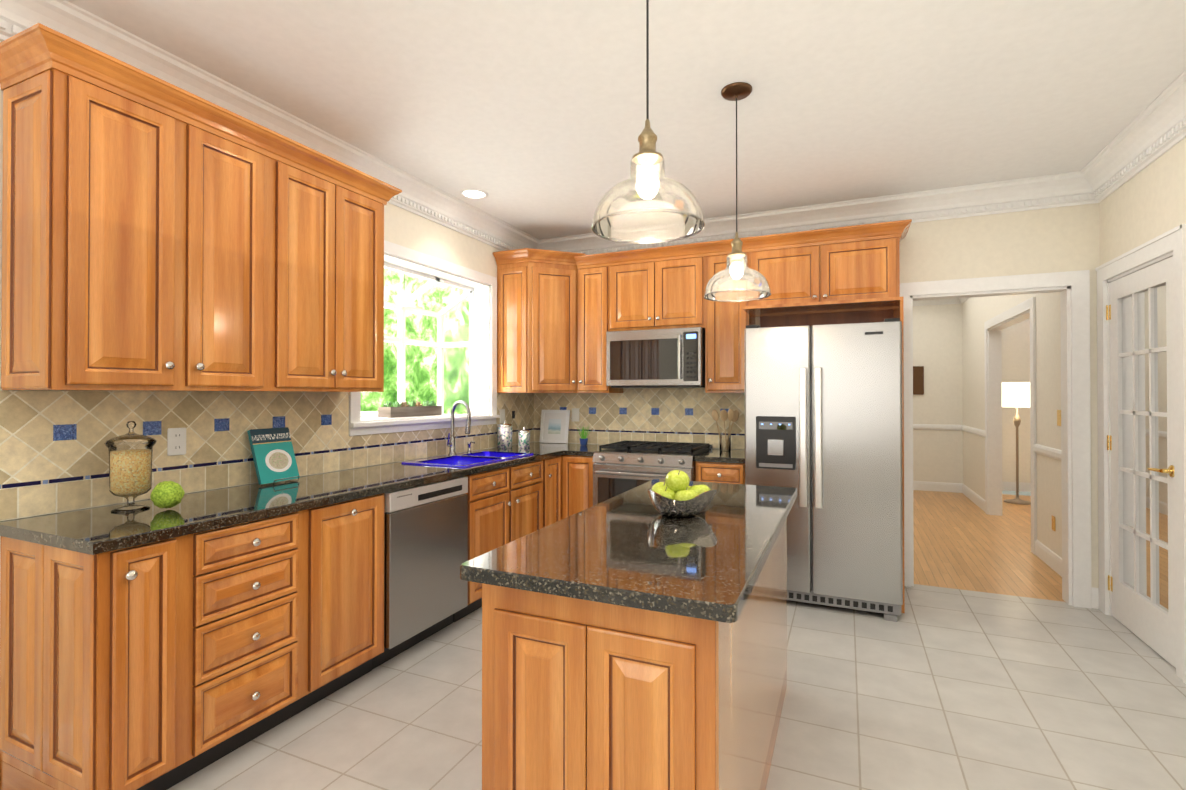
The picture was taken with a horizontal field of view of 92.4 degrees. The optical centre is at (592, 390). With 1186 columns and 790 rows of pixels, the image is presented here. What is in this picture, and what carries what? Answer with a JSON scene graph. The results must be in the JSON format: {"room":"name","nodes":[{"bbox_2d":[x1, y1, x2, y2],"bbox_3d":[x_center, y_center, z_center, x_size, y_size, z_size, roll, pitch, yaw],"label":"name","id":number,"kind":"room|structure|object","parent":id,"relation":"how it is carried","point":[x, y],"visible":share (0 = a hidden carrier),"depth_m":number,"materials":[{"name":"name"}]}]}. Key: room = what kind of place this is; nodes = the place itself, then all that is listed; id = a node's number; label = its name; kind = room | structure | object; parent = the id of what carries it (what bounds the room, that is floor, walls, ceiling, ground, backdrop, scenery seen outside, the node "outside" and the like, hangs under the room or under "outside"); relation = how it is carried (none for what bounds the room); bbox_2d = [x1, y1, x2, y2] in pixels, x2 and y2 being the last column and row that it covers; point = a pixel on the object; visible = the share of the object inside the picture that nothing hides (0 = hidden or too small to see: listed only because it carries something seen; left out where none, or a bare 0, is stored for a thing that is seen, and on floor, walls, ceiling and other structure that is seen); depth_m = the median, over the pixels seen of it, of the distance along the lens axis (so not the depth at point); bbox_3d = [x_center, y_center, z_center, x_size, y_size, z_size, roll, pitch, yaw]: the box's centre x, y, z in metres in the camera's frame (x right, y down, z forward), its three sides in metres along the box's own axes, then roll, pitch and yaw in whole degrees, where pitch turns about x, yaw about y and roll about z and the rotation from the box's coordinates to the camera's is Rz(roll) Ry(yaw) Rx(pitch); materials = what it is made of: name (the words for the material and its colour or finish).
{"room":"kitchen","nodes":[
{"label":"kitchen","id":0,"kind":"room"},
{"bbox_2d":[0,40,514,546],"bbox_3d":[-2.119,-0.008,1.953,0.150,2.750,7.604,0,0,24],"label":"wall","id":1,"kind":"structure","parent":0,"point":[402,227],"depth_m":3.92,"materials":[{"name":"paint"}]},
{"bbox_2d":[0,27,275,391],"bbox_3d":[-1.725,-0.563,2.224,0.346,1.124,0.757,0,0,24],"label":"upper cabinet","id":2,"kind":"object","parent":1,"relation":"attached to","point":[158,234],"depth_m":2.00,"materials":[{"name":"brown wood"}]},
{"bbox_2d":[0,391,535,520],"bbox_3d":[-1.296,0.234,3.601,0.011,0.447,3.678,0,0,24],"label":"tile backsplash","id":3,"kind":"structure","parent":1,"relation":"attached to","point":[54,455],"depth_m":2.48,"materials":[{"name":"beige tile"}]},
{"bbox_2d":[167,428,185,455],"bbox_3d":[-1.796,0.218,2.456,0.007,0.118,0.075,0,0,24],"label":"electrical outlet plate","id":4,"kind":"object","parent":3,"relation":"attached to","point":[176,441],"depth_m":2.45,"materials":[{"name":"white plastic"}]},
{"bbox_2d":[500,409,504,422],"bbox_3d":[-0.761,0.212,4.781,0.005,0.118,0.075,0,0,24],"label":"electrical outlet plate","id":5,"kind":"object","parent":3,"relation":"attached to","point":[502,411],"depth_m":4.78,"materials":[{"name":"white plastic"}]},
{"bbox_2d":[276,135,391,391],"bbox_3d":[-1.432,-0.559,2.882,0.346,1.124,0.685,0,0,24],"label":"upper cabinet","id":6,"kind":"object","parent":1,"relation":"attached to","point":[330,214],"depth_m":2.77,"materials":[{"name":"brown wood"}]},
{"bbox_2d":[349,240,499,435],"bbox_3d":[-1.337,-0.336,4.111,0.565,1.207,1.522,0,0,24],"label":"garden window","id":7,"kind":"structure","parent":1,"relation":"in","point":[480,293],"depth_m":4.41,"materials":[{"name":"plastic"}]},
{"bbox_2d":[493,248,524,392],"bbox_3d":[-0.546,-0.561,4.944,0.289,1.157,0.619,0,0,24],"label":"upper cabinet","id":8,"kind":"object","parent":1,"relation":"attached to","point":[510,264],"depth_m":4.66,"materials":[{"name":"brown wood"}]},
{"bbox_2d":[66,0,1185,239],"bbox_3d":[-0.178,-1.419,1.098,4.400,0.060,7.604,0,0,24],"label":"ceiling","id":9,"kind":"structure","parent":0,"point":[528,116],"depth_m":2.56,"materials":[{"name":"paint"}]},
{"bbox_2d":[460,189,487,198],"bbox_3d":[-0.826,-1.365,3.946,0.196,0.007,0.196,0,0,24],"label":"recessed light","id":10,"kind":"object","parent":9,"relation":"in","point":[473,193],"visible":1,"depth_m":3.94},
{"bbox_2d":[591,0,704,243],"bbox_3d":[0.146,-0.910,1.528,0.302,0.952,0.302,0,0,24],"label":"pendant lamp","id":11,"kind":"object","parent":9,"relation":"hanging from","point":[681,198],"visible":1,"depth_m":1.53,"materials":[{"name":"clear glass"}]},
{"bbox_2d":[703,82,770,301],"bbox_3d":[0.658,-0.904,2.603,0.302,0.946,0.302,0,0,24],"label":"pendant lamp","id":12,"kind":"object","parent":9,"relation":"hanging from","point":[736,91],"visible":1,"depth_m":2.60,"materials":[{"name":"clear glass"}]},
{"bbox_2d":[167,490,1185,789],"bbox_3d":[2.982,1.399,2.215,9.250,0.060,12.250,0,0,24],"label":"floor","id":13,"kind":"structure","parent":0,"point":[936,688],"depth_m":2.50,"materials":[{"name":"tile"}]},
{"bbox_2d":[0,533,195,789],"bbox_3d":[-1.705,0.925,1.928,0.617,0.882,0.252,0,0,24],"label":"base cabinet","id":14,"kind":"object","parent":13,"relation":"on","point":[166,664],"depth_m":1.81,"materials":[{"name":"brown wood"}]},
{"bbox_2d":[192,509,311,774],"bbox_3d":[-1.559,0.927,2.254,0.617,0.882,0.462,0,0,24],"label":"base cabinet","id":15,"kind":"object","parent":13,"relation":"on","point":[252,653],"depth_m":2.13,"materials":[{"name":"brown wood"}]},
{"bbox_2d":[312,493,384,704],"bbox_3d":[-1.372,0.930,2.674,0.617,0.882,0.457,0,0,24],"label":"base cabinet","id":16,"kind":"object","parent":13,"relation":"on","point":[348,536],"depth_m":2.54,"materials":[{"name":"brown wood"}]},
{"bbox_2d":[372,476,467,668],"bbox_3d":[-1.137,0.935,3.170,0.610,0.879,0.628,0,0,24],"label":"dishwasher","id":17,"kind":"object","parent":13,"relation":"on","point":[425,554],"visible":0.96,"depth_m":2.99,"materials":[{"name":"silver metal"}]},
{"bbox_2d":[453,458,547,621],"bbox_3d":[-0.830,0.939,3.894,0.617,0.882,0.931,0,0,24],"label":"base cabinet","id":18,"kind":"object","parent":13,"relation":"on","point":[506,505],"depth_m":3.69,"materials":[{"name":"brown wood"}]},
{"bbox_2d":[548,455,563,524],"bbox_3d":[-0.579,0.943,4.457,0.617,0.882,0.301,0,0,24],"label":"base cabinet","id":19,"kind":"object","parent":13,"relation":"on","point":[555,464],"depth_m":4.37,"materials":[{"name":"brown wood"}]},
{"bbox_2d":[564,455,593,517],"bbox_3d":[0.014,0.944,4.679,0.281,0.882,0.630,0,0,24],"label":"base cabinet","id":20,"kind":"object","parent":13,"relation":"on","point":[578,470],"depth_m":4.40,"materials":[{"name":"brown wood"}]},
{"bbox_2d":[0,400,579,554],"bbox_3d":[-0.997,0.350,3.469,0.660,0.578,3.671,0,0,24],"label":"countertop","id":21,"kind":"structure","parent":20,"relation":"on","point":[97,530],"depth_m":2.31,"materials":[{"name":"black stone"}]},
{"bbox_2d":[104,421,156,512],"bbox_3d":[-1.746,0.280,2.149,0.154,0.335,0.154,0,0,24],"label":"apothecary jar","id":22,"kind":"object","parent":21,"relation":"on","point":[130,472],"visible":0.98,"depth_m":2.12,"materials":[{"name":"clear glass"}]},
{"bbox_2d":[150,481,184,508],"bbox_3d":[-1.613,0.393,2.155,0.103,0.104,0.103,0,0,24],"label":"moss ball","id":23,"kind":"object","parent":21,"relation":"on","point":[167,494],"visible":1,"depth_m":2.12,"materials":[{"name":"green plant"}]},
{"bbox_2d":[247,427,299,484],"bbox_3d":[-1.556,0.318,2.801,0.132,0.266,0.219,0,0,20],"label":"cookbook","id":24,"kind":"object","parent":21,"relation":"on","point":[273,455],"visible":0.98,"depth_m":2.79,"materials":[{"name":"paper"}]},
{"bbox_2d":[401,400,533,466],"bbox_3d":[-0.823,0.353,3.878,0.500,0.578,0.850,0,0,24],"label":"sink","id":25,"kind":"object","parent":21,"relation":"in","point":[470,458],"depth_m":3.93,"materials":[{"name":"blue metal"}]},
{"bbox_2d":[497,421,512,448],"bbox_3d":[-0.721,0.355,4.648,0.127,0.221,0.127,0,0,-21],"label":"canister","id":26,"kind":"object","parent":21,"relation":"on","point":[504,435],"depth_m":4.59,"materials":[{"name":"white ceramic"}]},
{"bbox_2d":[518,427,529,447],"bbox_3d":[-0.566,0.380,4.677,0.099,0.171,0.099,0,0,-21],"label":"canister","id":27,"kind":"object","parent":21,"relation":"on","point":[523,435],"depth_m":4.64,"materials":[{"name":"white ceramic"}]},
{"bbox_2d":[539,410,569,443],"bbox_3d":[-0.346,0.319,5.122,0.280,0.300,0.060,0,0,24],"label":"art","id":28,"kind":"object","parent":21,"relation":"on","point":[554,427],"visible":0.98,"depth_m":5.12,"materials":[{"name":"paper"}]},
{"bbox_2d":[578,424,590,444],"bbox_3d":[-0.079,0.379,4.917,0.108,0.176,0.096,0,0,-11],"label":"potted grass","id":29,"kind":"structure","parent":21,"relation":"on","point":[583,440],"depth_m":4.89,"materials":[{"name":"green plant"}]},
{"bbox_2d":[568,444,604,455],"bbox_3d":[0.032,0.485,4.672,0.239,0.036,0.632,0,0,24],"label":"countertop","id":30,"kind":"structure","parent":20,"relation":"on","point":[584,450],"depth_m":4.44,"materials":[{"name":"black stone"}]},
{"bbox_2d":[482,523,786,789],"bbox_3d":[0.280,0.926,2.059,0.662,0.882,1.562,0,0,24],"label":"kitchen island","id":31,"kind":"object","parent":13,"relation":"on","point":[633,639],"depth_m":1.35,"materials":[{"name":"brown wood"}]},
{"bbox_2d":[460,479,796,626],"bbox_3d":[0.305,0.465,2.056,0.700,0.036,1.639,0,0,24],"label":"island countertop","id":32,"kind":"structure","parent":31,"relation":"on","point":[617,551],"depth_m":1.53,"materials":[{"name":"black stone"}]},
{"bbox_2d":[647,470,716,516],"bbox_3d":[0.313,0.366,2.054,0.256,0.161,0.252,0,0,24],"label":"fruit bowl","id":33,"kind":"object","parent":32,"relation":"on","point":[674,494],"visible":1,"depth_m":2.00,"materials":[{"name":"metal"}]},
{"bbox_2d":[592,441,712,505],"bbox_3d":[0.468,0.902,4.406,0.761,0.964,0.741,0,0,24],"label":"range","id":34,"kind":"object","parent":13,"relation":"on","point":[620,467],"visible":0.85,"depth_m":4.19,"materials":[{"name":"silver metal"}]},
{"bbox_2d":[696,461,744,483],"bbox_3d":[1.003,0.941,4.221,0.352,0.882,0.662,0,0,24],"label":"base cabinet","id":35,"kind":"object","parent":13,"relation":"on","point":[731,473],"visible":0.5,"depth_m":3.95,"materials":[{"name":"brown wood"}]},
{"bbox_2d":[695,449,744,463],"bbox_3d":[1.010,0.482,4.237,0.357,0.036,0.632,0,0,24],"label":"countertop","id":36,"kind":"structure","parent":35,"relation":"on","point":[714,455],"depth_m":4.01,"materials":[{"name":"black stone"}]},
{"bbox_2d":[712,409,738,450],"bbox_3d":[1.020,0.301,4.396,0.214,0.326,0.090,0,0,24],"label":"wooden spoons","id":37,"kind":"object","parent":36,"relation":"on","point":[731,415],"visible":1,"depth_m":4.38,"materials":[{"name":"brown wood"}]},
{"bbox_2d":[744,318,902,621],"bbox_3d":[1.556,0.474,3.874,0.920,1.812,0.797,0,0,24],"label":"refrigerator","id":38,"kind":"object","parent":13,"relation":"on","point":[823,419],"visible":0.81,"depth_m":3.52,"materials":[{"name":"silver metal"}]},
{"bbox_2d":[1002,382,1030,504],"bbox_3d":[5.337,0.648,7.154,0.380,1.510,0.380,0,0,24],"label":"floor lamp","id":39,"kind":"object","parent":13,"relation":"on","point":[1016,394],"visible":0.96,"depth_m":7.08,"materials":[{"name":"fabric"}]},
{"bbox_2d":[712,204,1095,587],"bbox_3d":[1.349,0.010,4.505,4.110,2.750,0.120,0,0,24],"label":"wall","id":40,"kind":"structure","parent":0,"point":[1058,239],"depth_m":3.81,"materials":[{"name":"paint"}]},
{"bbox_2d":[525,248,576,392],"bbox_3d":[-0.269,-0.562,4.821,0.318,1.157,0.619,0,0,24],"label":"upper cabinet","id":41,"kind":"object","parent":40,"relation":"attached to","point":[560,314],"depth_m":4.66,"materials":[{"name":"brown wood"}]},
{"bbox_2d":[577,253,622,392],"bbox_3d":[0.063,-0.562,4.822,0.283,1.157,0.347,0,0,24],"label":"upper cabinet","id":42,"kind":"object","parent":40,"relation":"attached to","point":[593,269],"depth_m":4.66,"materials":[{"name":"brown wood"}]},
{"bbox_2d":[536,388,744,449],"bbox_3d":[0.388,0.222,4.858,2.004,0.488,0.011,0,0,24],"label":"tile backsplash","id":43,"kind":"structure","parent":40,"relation":"attached to","point":[684,415],"depth_m":4.81,"materials":[{"name":"beige tile"}]},
{"bbox_2d":[572,408,578,421],"bbox_3d":[-0.157,0.214,5.092,0.075,0.118,0.005,0,0,24],"label":"electrical outlet plate","id":44,"kind":"object","parent":43,"relation":"attached to","point":[575,411],"depth_m":5.09,"materials":[{"name":"white plastic"}]},
{"bbox_2d":[609,243,704,330],"bbox_3d":[0.551,-0.794,4.606,0.787,0.631,0.347,0,0,24],"label":"upper cabinet","id":45,"kind":"object","parent":40,"relation":"attached to","point":[657,287],"depth_m":4.43,"materials":[{"name":"brown wood"}]},
{"bbox_2d":[606,327,704,387],"bbox_3d":[0.529,-0.251,4.551,0.763,0.447,0.455,0,0,24],"label":"microwave","id":46,"kind":"object","parent":45,"relation":"attached to","point":[664,358],"visible":1,"depth_m":4.37,"materials":[{"name":"silver metal"}]},
{"bbox_2d":[702,237,754,392],"bbox_3d":[1.058,-0.549,4.379,0.323,1.125,0.347,0,0,24],"label":"upper cabinet","id":47,"kind":"object","parent":40,"relation":"attached to","point":[725,322],"depth_m":4.23,"materials":[{"name":"brown wood"}]},
{"bbox_2d":[749,220,900,318],"bbox_3d":[1.653,-0.848,4.116,0.978,0.530,0.347,0,0,24],"label":"upper cabinet","id":48,"kind":"object","parent":40,"relation":"attached to","point":[851,270],"depth_m":3.93,"materials":[{"name":"brown wood"}]},
{"bbox_2d":[913,297,1061,576],"bbox_3d":[5.654,0.017,5.396,6.549,2.749,5.008,0,0,24],"label":"trim","id":49,"kind":"structure","parent":40,"relation":"attached to","point":[995,486],"depth_m":6.40,"materials":[{"name":"white wood"}]},
{"bbox_2d":[900,270,1091,608],"bbox_3d":[2.691,0.304,3.909,1.098,2.153,0.168,0,0,24],"label":"door frame","id":50,"kind":"structure","parent":40,"relation":"attached to","point":[1072,288],"depth_m":3.67,"materials":[{"name":"white wood"}]},
{"bbox_2d":[913,304,960,482],"bbox_3d":[4.325,0.037,8.276,1.740,2.750,0.100,0,0,24],"label":"wall","id":51,"kind":"structure","parent":0,"point":[948,347],"depth_m":7.99,"materials":[{"name":"paint"}]},
{"bbox_2d":[913,366,923,394],"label":"picture","id":52,"kind":"object","parent":51,"relation":"attached to","point":[918,380],"depth_m":8.07,"materials":[{"name":"brown"}]},
{"bbox_2d":[961,137,1185,587],"bbox_3d":[2.713,-0.005,2.344,0.140,2.750,12.250,0,0,24],"label":"wall","id":53,"kind":"structure","parent":0,"point":[1152,203],"depth_m":4.56,"materials":[{"name":"paint"}]},
{"bbox_2d":[0,0,1185,254],"bbox_3d":[-0.158,-1.301,1.105,4.128,0.174,7.332,0,0,24],"label":"crown molding","id":54,"kind":"structure","parent":53,"relation":"attached to","point":[1154,130],"depth_m":3.60,"materials":[{"name":"white wood"}]},
{"bbox_2d":[1052,515,1055,530],"label":"switch plates","id":55,"kind":"object","parent":53,"relation":"attached to","point":[1053,518],"depth_m":4.42,"materials":[{"name":"gold metal"}]},
{"bbox_2d":[1057,410,1060,425],"label":"switch plates","id":56,"kind":"object","parent":53,"relation":"attached to","point":[1058,411],"depth_m":4.30,"materials":[{"name":"gold metal"}]},
{"bbox_2d":[1092,587,1098,608],"bbox_3d":[-0.158,1.296,1.087,4.128,0.129,7.332,0,0,24],"label":"baseboard","id":57,"kind":"structure","parent":53,"relation":"attached to","point":[1095,598],"depth_m":3.60,"materials":[{"name":"white wood"}]},
{"bbox_2d":[1095,224,1185,683],"bbox_3d":[3.050,0.296,3.107,0.148,2.159,1.019,0,0,24],"label":"door frame","id":58,"kind":"structure","parent":53,"relation":"attached to","point":[1166,245],"depth_m":2.87,"materials":[{"name":"white wood"}]},
{"bbox_2d":[1106,256,1175,667],"bbox_3d":[3.007,0.351,3.137,0.097,2.033,0.805,0,0,24],"label":"french door","id":59,"kind":"structure","parent":53,"relation":"in","point":[1142,459],"depth_m":3.12,"materials":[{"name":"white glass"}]},
{"label":"outside","id":60,"kind":"structure","parent":0,"visible":0},
{"bbox_2d":[361,268,468,413],"bbox_3d":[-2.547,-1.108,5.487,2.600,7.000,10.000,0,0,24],"label":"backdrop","id":61,"kind":"structure","parent":60,"point":[416,383],"depth_m":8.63,"materials":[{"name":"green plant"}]}
]}

